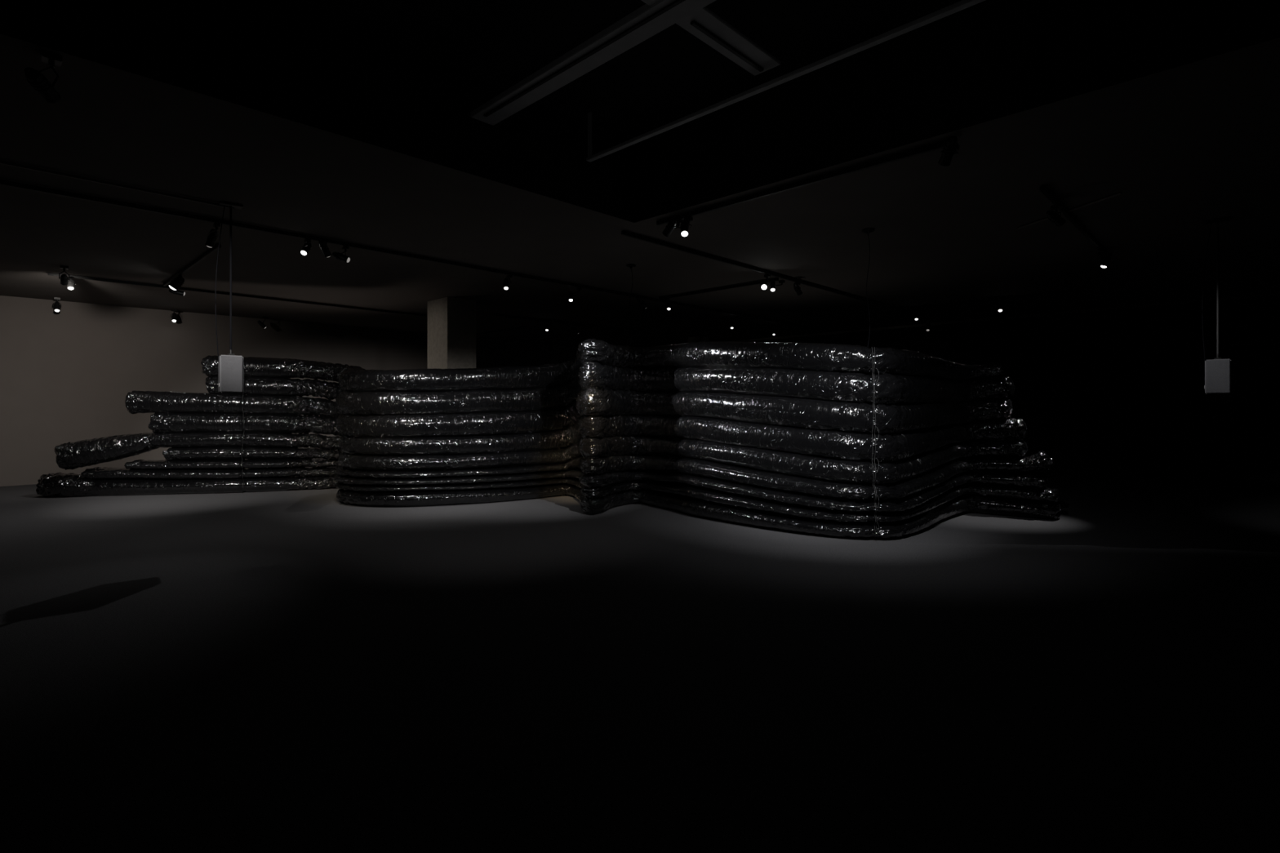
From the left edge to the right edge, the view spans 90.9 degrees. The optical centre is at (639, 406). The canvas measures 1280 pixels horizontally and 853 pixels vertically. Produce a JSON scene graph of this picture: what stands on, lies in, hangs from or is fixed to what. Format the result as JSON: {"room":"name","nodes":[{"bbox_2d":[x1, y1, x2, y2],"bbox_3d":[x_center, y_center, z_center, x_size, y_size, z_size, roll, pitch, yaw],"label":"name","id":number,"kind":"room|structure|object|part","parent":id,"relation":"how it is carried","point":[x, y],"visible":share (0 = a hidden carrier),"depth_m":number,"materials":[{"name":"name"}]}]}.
{"room":"museum","nodes":[
{"label":"museum","id":0,"kind":"room"},
{"bbox_2d":[0,295,577,486],"bbox_3d":[-9.262,-0.800,14.861,0.200,4.600,24.400,0,0,44],"label":"wall","id":1,"kind":"structure","parent":0,"point":[68,375],"depth_m":13.09,"materials":[{"name":"grey paint"}]},
{"bbox_2d":[0,466,1279,852],"bbox_3d":[-0.263,1.600,6.113,25.300,0.200,24.800,0,0,44],"label":"floor","id":2,"kind":"structure","parent":0,"point":[292,671],"depth_m":3.48,"materials":[{"name":"concrete"}]},
{"bbox_2d":[427,296,475,368],"bbox_3d":[-3.731,-0.300,12.471,0.800,3.600,0.620,0,0,44],"label":"concrete column","id":3,"kind":"structure","parent":2,"relation":"on","point":[451,321],"depth_m":12.20,"materials":[{"name":"grey concrete"}]},
{"bbox_2d":[35,337,1062,538],"bbox_3d":[-2.084,0.271,9.763,15.694,2.452,2.948,0,0,15],"label":"installation","id":4,"kind":"structure","parent":2,"relation":"on","point":[771,435],"depth_m":9.18,"materials":[{"name":"black plastic"}]},
{"bbox_3d":[-6.877,0.312,10.898,0.031,2.363,0.114,0,0,-17],"label":"tie cord","id":5,"kind":"part","parent":4,"relation":"part of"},
{"bbox_3d":[2.611,0.390,7.032,0.016,2.132,0.105,0,0,4],"label":"tie cord","id":6,"kind":"part","parent":4,"relation":"part of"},
{"bbox_3d":[2.630,0.390,7.028,0.016,2.132,0.106,0,0,4],"label":"tie cord","id":7,"kind":"part","parent":4,"relation":"part of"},
{"bbox_2d":[688,336,707,342],"bbox_3d":[1.750,-0.300,19.000,0.450,3.600,0.400,0,0,44],"label":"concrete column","id":8,"kind":"structure","parent":2,"relation":"on","point":[696,339],"depth_m":18.83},
{"bbox_2d":[0,0,1279,346],"bbox_3d":[-0.263,-2.550,6.114,24.900,0.900,24.400,0,0,44],"label":"ceiling","id":9,"kind":"structure","parent":0,"point":[348,121],"depth_m":5.76,"materials":[{"name":"paint"}]},
{"bbox_2d":[24,48,62,102],"bbox_3d":[-3.493,-1.954,3.688,0.120,0.293,0.257,0,0,-13],"label":"track spotlight","id":10,"kind":"object","parent":9,"relation":"hanging from","point":[35,78],"visible":1,"depth_m":3.70,"materials":[{"name":"black metal"}]},
{"bbox_2d":[53,297,61,311],"bbox_3d":[-11.221,-1.962,12.122,0.169,0.275,0.121,0,0,44],"label":"track spotlight","id":11,"kind":"object","parent":9,"relation":"hanging from","point":[56,305],"visible":1,"depth_m":12.09,"materials":[{"name":"black metal"}]},
{"bbox_2d":[58,265,69,285],"bbox_3d":[-8.536,-1.955,9.335,0.234,0.291,0.122,0,0,44],"label":"track spotlight","id":12,"kind":"object","parent":9,"relation":"hanging from","point":[64,277],"visible":1,"depth_m":9.34,"materials":[{"name":"black metal"}]},
{"bbox_2d":[0,160,234,208],"bbox_3d":[-7.459,-2.078,3.248,0.025,0.025,9.260,0,0,44],"label":"conduit","id":13,"kind":"object","parent":9,"relation":"attached to","point":[4,162],"visible":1,"depth_m":5.83,"materials":[{"name":"metal"}]},
{"bbox_2d":[170,308,177,322],"bbox_3d":[-10.046,-1.962,13.578,0.167,0.275,0.122,0,0,44],"label":"track spotlight","id":14,"kind":"object","parent":9,"relation":"hanging from","point":[173,316],"visible":1,"depth_m":13.54,"materials":[{"name":"black metal"}]},
{"bbox_2d":[163,244,221,286],"bbox_3d":[-6.723,-2.067,9.367,3.700,0.045,0.040,0,0,44],"label":"track","id":15,"kind":"object","parent":9,"relation":"attached to","point":[215,248],"visible":0.92,"depth_m":8.97,"materials":[{"name":"black metal"}]},
{"bbox_2d":[168,275,184,290],"bbox_3d":[-7.173,-1.921,9.743,0.206,0.237,0.179,0,0,-41],"label":"track spotlight","id":16,"kind":"object","parent":15,"relation":"attached to","point":[179,281],"visible":1,"depth_m":9.70,"materials":[{"name":"black metal"}]},
{"bbox_2d":[168,280,185,296],"bbox_3d":[-7.527,-1.923,10.239,0.126,0.234,0.214,0,0,43],"label":"track spotlight","id":17,"kind":"object","parent":15,"relation":"attached to","point":[179,292],"visible":0.88,"depth_m":10.22,"materials":[{"name":"black metal"}]},
{"bbox_2d":[214,200,243,393],"bbox_3d":[-4.240,-1.120,6.498,0.236,1.950,0.162,0,0,-40],"label":"speaker","id":18,"kind":"object","parent":9,"relation":"hanging from","point":[230,366],"visible":1,"depth_m":6.46},
{"bbox_3d":[-4.230,-1.330,6.510,0.019,1.500,0.020,0,0,-40],"label":"suspension rod","id":19,"kind":"part","parent":18,"relation":"part of","materials":[{"name":"grey metal"}]},
{"bbox_3d":[-4.230,-2.085,6.510,0.200,0.020,0.120,0,0,-40],"label":"ceiling plate","id":20,"kind":"part","parent":18,"relation":"part of","materials":[{"name":"black metal"}]},
{"bbox_2d":[221,355,242,391],"bbox_3d":[-4.180,-0.338,6.450,0.185,0.365,0.012,0,0,-40],"label":"grille","id":21,"kind":"object","parent":18,"relation":"attached to","point":[231,366],"depth_m":6.45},
{"bbox_2d":[47,271,427,316],"bbox_3d":[-6.960,-2.067,12.065,0.040,0.045,6.400,0,0,44],"label":"track","id":22,"kind":"object","parent":9,"relation":"attached to","point":[48,273],"visible":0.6,"depth_m":11.50,"materials":[{"name":"black metal"}]},
{"bbox_2d":[66,277,75,290],"bbox_3d":[-8.947,-1.932,9.889,0.275,0.215,0.120,0,0,43],"label":"track spotlight","id":23,"kind":"object","parent":22,"relation":"attached to","point":[70,286],"visible":0.91,"depth_m":9.82,"materials":[{"name":"black metal"}]},
{"bbox_2d":[257,316,267,328],"bbox_3d":[-8.771,-1.959,14.626,0.124,0.282,0.201,0,0,40],"label":"track spotlight","id":24,"kind":"object","parent":9,"relation":"hanging from","point":[260,322],"visible":1,"depth_m":14.61,"materials":[{"name":"black metal"}]},
{"bbox_2d":[0,178,822,330],"bbox_3d":[-2.953,-2.067,8.798,0.040,0.045,22.500,0,0,44],"label":"track","id":25,"kind":"object","parent":9,"relation":"attached to","point":[2,182],"visible":1,"depth_m":7.69,"materials":[{"name":"black metal"}]},
{"bbox_2d":[204,222,220,247],"bbox_3d":[-4.815,-1.936,7.120,0.114,0.212,0.423,0,0,-45],"label":"track spotlight","id":26,"kind":"object","parent":25,"relation":"attached to","point":[212,234],"visible":1,"depth_m":7.19,"materials":[{"name":"black metal"}]},
{"bbox_2d":[299,238,311,256],"bbox_3d":[-4.116,-1.968,7.755,0.131,0.197,0.311,0,0,-28],"label":"track spotlight","id":27,"kind":"object","parent":25,"relation":"attached to","point":[307,246],"visible":1,"depth_m":7.76,"materials":[{"name":"black metal"}]},
{"bbox_2d":[318,239,331,257],"bbox_3d":[-3.854,-1.931,7.724,0.139,0.218,0.296,0,0,-23],"label":"track spotlight","id":28,"kind":"object","parent":25,"relation":"attached to","point":[326,253],"visible":1,"depth_m":7.62,"materials":[{"name":"black metal"}]},
{"bbox_2d":[332,245,350,263],"bbox_3d":[-3.751,-1.924,7.918,0.173,0.232,0.189,0,0,45],"label":"track spotlight","id":29,"kind":"object","parent":25,"relation":"attached to","point":[338,255],"visible":1,"depth_m":7.89,"materials":[{"name":"black metal"}]},
{"bbox_2d":[502,274,512,290],"bbox_3d":[-2.067,-1.933,9.819,0.116,0.214,0.249,0,0,-39],"label":"track spotlight","id":30,"kind":"object","parent":25,"relation":"attached to","point":[505,282],"visible":1,"depth_m":9.81,"materials":[{"name":"black metal"}]},
{"bbox_2d":[568,287,582,302],"bbox_3d":[-1.135,-1.933,10.869,0.120,0.214,0.375,0,0,-38],"label":"track spotlight","id":31,"kind":"object","parent":25,"relation":"attached to","point":[571,293],"visible":1,"depth_m":10.90,"materials":[{"name":"black metal"}]},
{"bbox_2d":[587,111,591,156],"bbox_3d":[-0.511,-2.760,6.396,0.050,0.460,0.020,0,0,44],"label":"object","id":32,"kind":"structure","parent":9,"relation":"attached to","point":[589,114],"depth_m":6.38,"materials":[{"name":"black"}]},
{"bbox_2d":[470,0,715,125],"bbox_3d":[1.440,-2.625,2.938,8.030,0.050,0.240,0,0,44],"label":"ceiling beam","id":33,"kind":"structure","parent":9,"relation":"attached to","point":[686,8],"depth_m":4.66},
{"bbox_2d":[483,0,684,116],"bbox_3d":[1.091,-2.592,3.203,6.900,0.014,0.035,0,0,44],"label":"ceiling track","id":34,"kind":"object","parent":33,"relation":"attached to","point":[675,2],"visible":1,"depth_m":4.61,"materials":[{"name":"black metal"}]},
{"bbox_2d":[641,0,780,75],"bbox_3d":[-1.866,-2.627,1.954,0.240,0.025,8.200,0,0,44],"label":"ceiling beam","id":35,"kind":"structure","parent":9,"relation":"attached to","point":[705,17],"depth_m":4.48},
{"bbox_2d":[690,20,764,71],"bbox_3d":[0.648,-2.604,4.565,0.035,0.019,0.850,0,0,44],"label":"ceiling track","id":36,"kind":"object","parent":35,"relation":"attached to","point":[693,23],"visible":1,"depth_m":4.52,"materials":[{"name":"black metal"}]},
{"bbox_2d":[658,277,778,299],"bbox_3d":[1.307,-2.067,11.100,2.600,0.045,0.040,0,0,44],"label":"track","id":37,"kind":"object","parent":9,"relation":"attached to","point":[776,278],"visible":1,"depth_m":11.03,"materials":[{"name":"black metal"}]},
{"bbox_2d":[665,297,671,310],"bbox_3d":[0.540,-1.933,11.918,0.111,0.213,0.182,0,0,29],"label":"track spotlight","id":38,"kind":"object","parent":37,"relation":"attached to","point":[668,304],"visible":1,"depth_m":11.88,"materials":[{"name":"black metal"}]},
{"bbox_2d":[728,316,734,328],"bbox_3d":[2.163,-1.964,14.796,0.128,0.273,0.148,0,0,44],"label":"track spotlight","id":39,"kind":"object","parent":9,"relation":"hanging from","point":[731,322],"visible":1,"depth_m":14.76,"materials":[{"name":"black metal"}]},
{"bbox_2d":[771,324,776,335],"bbox_3d":[3.432,-1.965,16.126,0.120,0.271,0.150,0,0,44],"label":"track spotlight","id":40,"kind":"object","parent":9,"relation":"hanging from","point":[773,331],"visible":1,"depth_m":16.09,"materials":[{"name":"black metal"}]},
{"bbox_2d":[621,230,928,318],"bbox_3d":[3.204,-2.067,10.971,0.040,0.045,9.800,0,0,44],"label":"track","id":41,"kind":"object","parent":9,"relation":"attached to","point":[623,232],"visible":1,"depth_m":9.29,"materials":[{"name":"black metal"}]},
{"bbox_2d":[760,273,770,290],"bbox_3d":[1.939,-1.922,9.777,0.148,0.236,0.268,0,0,0],"label":"track spotlight","id":42,"kind":"object","parent":41,"relation":"attached to","point":[763,284],"visible":1,"depth_m":9.72,"materials":[{"name":"black metal"}]},
{"bbox_2d":[768,280,785,292],"bbox_3d":[2.174,-1.932,10.059,0.126,0.215,0.334,0,0,45],"label":"track spotlight","id":43,"kind":"object","parent":41,"relation":"attached to","point":[772,284],"visible":1,"depth_m":9.99,"materials":[{"name":"black metal"}]},
{"bbox_2d":[793,281,802,295],"bbox_3d":[2.558,-1.929,10.261,0.143,0.222,0.187,0,0,37],"label":"track spotlight","id":44,"kind":"object","parent":41,"relation":"attached to","point":[797,289],"visible":1,"depth_m":10.23,"materials":[{"name":"black metal"}]},
{"bbox_2d":[586,0,985,161],"bbox_3d":[2.285,-2.515,3.678,7.850,0.030,0.060,0,0,44],"label":"ceiling beam","id":45,"kind":"structure","parent":9,"relation":"attached to","point":[961,5],"depth_m":4.69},
{"bbox_2d":[656,139,947,225],"bbox_3d":[1.308,-2.067,6.008,3.100,0.045,0.040,0,0,44],"label":"track","id":46,"kind":"object","parent":9,"relation":"attached to","point":[938,145],"visible":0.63,"depth_m":5.71,"materials":[{"name":"black metal"}]},
{"bbox_2d":[662,217,682,236],"bbox_3d":[0.381,-1.926,6.744,0.200,0.228,0.306,0,0,39],"label":"track spotlight","id":47,"kind":"object","parent":46,"relation":"attached to","point":[671,225],"visible":1,"depth_m":6.65,"materials":[{"name":"black metal"}]},
{"bbox_2d":[679,216,693,237],"bbox_3d":[0.480,-1.932,6.770,0.136,0.215,0.141,0,0,-38],"label":"track spotlight","id":48,"kind":"object","parent":46,"relation":"attached to","point":[685,224],"visible":1,"depth_m":6.75,"materials":[{"name":"black metal"}]},
{"bbox_2d":[937,135,959,166],"bbox_3d":[2.349,-1.928,4.794,0.138,0.224,0.359,0,0,30],"label":"track spotlight","id":49,"kind":"object","parent":46,"relation":"attached to","point":[952,145],"visible":1,"depth_m":4.69,"materials":[{"name":"black metal"}]},
{"bbox_2d":[862,227,874,346],"bbox_3d":[2.700,-1.385,7.450,0.140,1.430,0.140,0,0,0],"label":"hanging cable","id":50,"kind":"object","parent":9,"relation":"hanging from","point":[868,230],"visible":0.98,"depth_m":7.45,"materials":[{"name":"black"}]},
{"bbox_3d":[2.700,-2.075,7.450,0.140,0.050,0.140,0,0,0],"label":"ceiling plate","id":51,"kind":"part","parent":50,"relation":"part of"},
{"bbox_2d":[924,319,930,331],"bbox_3d":[6.957,-1.962,15.214,0.163,0.275,0.121,0,0,-43],"label":"track spotlight","id":52,"kind":"object","parent":9,"relation":"hanging from","point":[927,326],"visible":1,"depth_m":15.18,"materials":[{"name":"black metal"}]},
{"bbox_2d":[1016,191,1122,229],"bbox_3d":[4.540,-2.080,6.730,0.024,0.024,1.252,0,0,-13],"label":"conduit","id":53,"kind":"object","parent":9,"relation":"attached to","point":[1120,193],"visible":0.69,"depth_m":6.54,"materials":[{"name":"metal"}]},
{"bbox_2d":[1040,185,1106,253],"bbox_3d":[5.046,-2.067,7.228,0.040,0.045,3.600,0,0,44],"label":"track","id":54,"kind":"object","parent":9,"relation":"attached to","point":[1043,188],"visible":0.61,"depth_m":6.86,"materials":[{"name":"black metal"}]},
{"bbox_2d":[1097,251,1111,267],"bbox_3d":[6.127,-1.937,8.298,0.152,0.213,0.113,0,0,41],"label":"track spotlight","id":55,"kind":"object","parent":54,"relation":"attached to","point":[1106,257],"visible":1,"depth_m":8.27,"materials":[{"name":"black metal"}]},
{"bbox_2d":[1201,216,1231,394],"bbox_3d":[6.448,-1.120,7.046,0.241,1.950,0.162,0,0,42],"label":"speaker","id":56,"kind":"object","parent":9,"relation":"hanging from","point":[1217,370],"visible":1,"depth_m":7.02},
{"bbox_3d":[6.460,-1.330,7.040,0.019,1.500,0.020,0,0,42],"label":"suspension rod","id":57,"kind":"part","parent":56,"relation":"part of","materials":[{"name":"black metal"}]},
{"bbox_2d":[1205,360,1230,393],"bbox_3d":[6.408,-0.338,6.982,0.195,0.365,0.012,0,0,42],"label":"grille","id":58,"kind":"object","parent":56,"relation":"attached to","point":[1217,371],"depth_m":6.98,"materials":[{"name":"grey metal"}]},
{"bbox_3d":[6.460,-2.085,7.040,0.200,0.020,0.120,0,0,42],"label":"ceiling plate","id":59,"kind":"part","parent":56,"relation":"part of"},
{"bbox_3d":[-1.637,-2.067,15.747,0.040,0.045,4.700,0,0,44],"label":"track","id":60,"kind":"object","parent":9,"relation":"attached to","visible":0},
{"bbox_2d":[544,321,550,331],"bbox_3d":[-2.238,-1.933,15.200,0.108,0.213,0.205,0,0,-25],"label":"track spotlight","id":61,"kind":"object","parent":60,"relation":"attached to","point":[546,326],"visible":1,"depth_m":15.18,"materials":[{"name":"black metal"}]},
{"bbox_3d":[6.793,-2.067,12.224,2.900,0.045,0.040,0,0,44],"label":"track","id":62,"kind":"object","parent":9,"relation":"attached to","visible":0},
{"bbox_2d":[911,309,919,320],"bbox_3d":[5.825,-1.933,13.298,0.112,0.213,0.247,0,0,41],"label":"track spotlight","id":63,"kind":"object","parent":62,"relation":"attached to","point":[916,313],"visible":1,"depth_m":13.29,"materials":[{"name":"black metal"}]},
{"bbox_2d":[996,300,1004,311],"bbox_3d":[6.937,-1.932,12.127,0.122,0.215,0.153,0,0,0],"label":"track spotlight","id":64,"kind":"object","parent":62,"relation":"attached to","point":[999,306],"visible":1,"depth_m":12.09,"materials":[{"name":"black metal"}]},
{"bbox_2d":[745,295,1279,488],"bbox_3d":[8.310,-0.800,14.933,25.300,4.600,0.200,0,0,44],"label":"wall","id":65,"kind":"structure","parent":0,"point":[1114,393],"depth_m":12.94,"materials":[{"name":"black paint"}]},
{"bbox_2d":[732,292,1279,342],"bbox_3d":[8.230,-2.070,14.850,24.900,0.060,0.030,0,0,44],"label":"trim","id":66,"kind":"structure","parent":65,"relation":"attached to","point":[1271,294],"depth_m":14.07,"materials":[{"name":"metal"}]}
]}

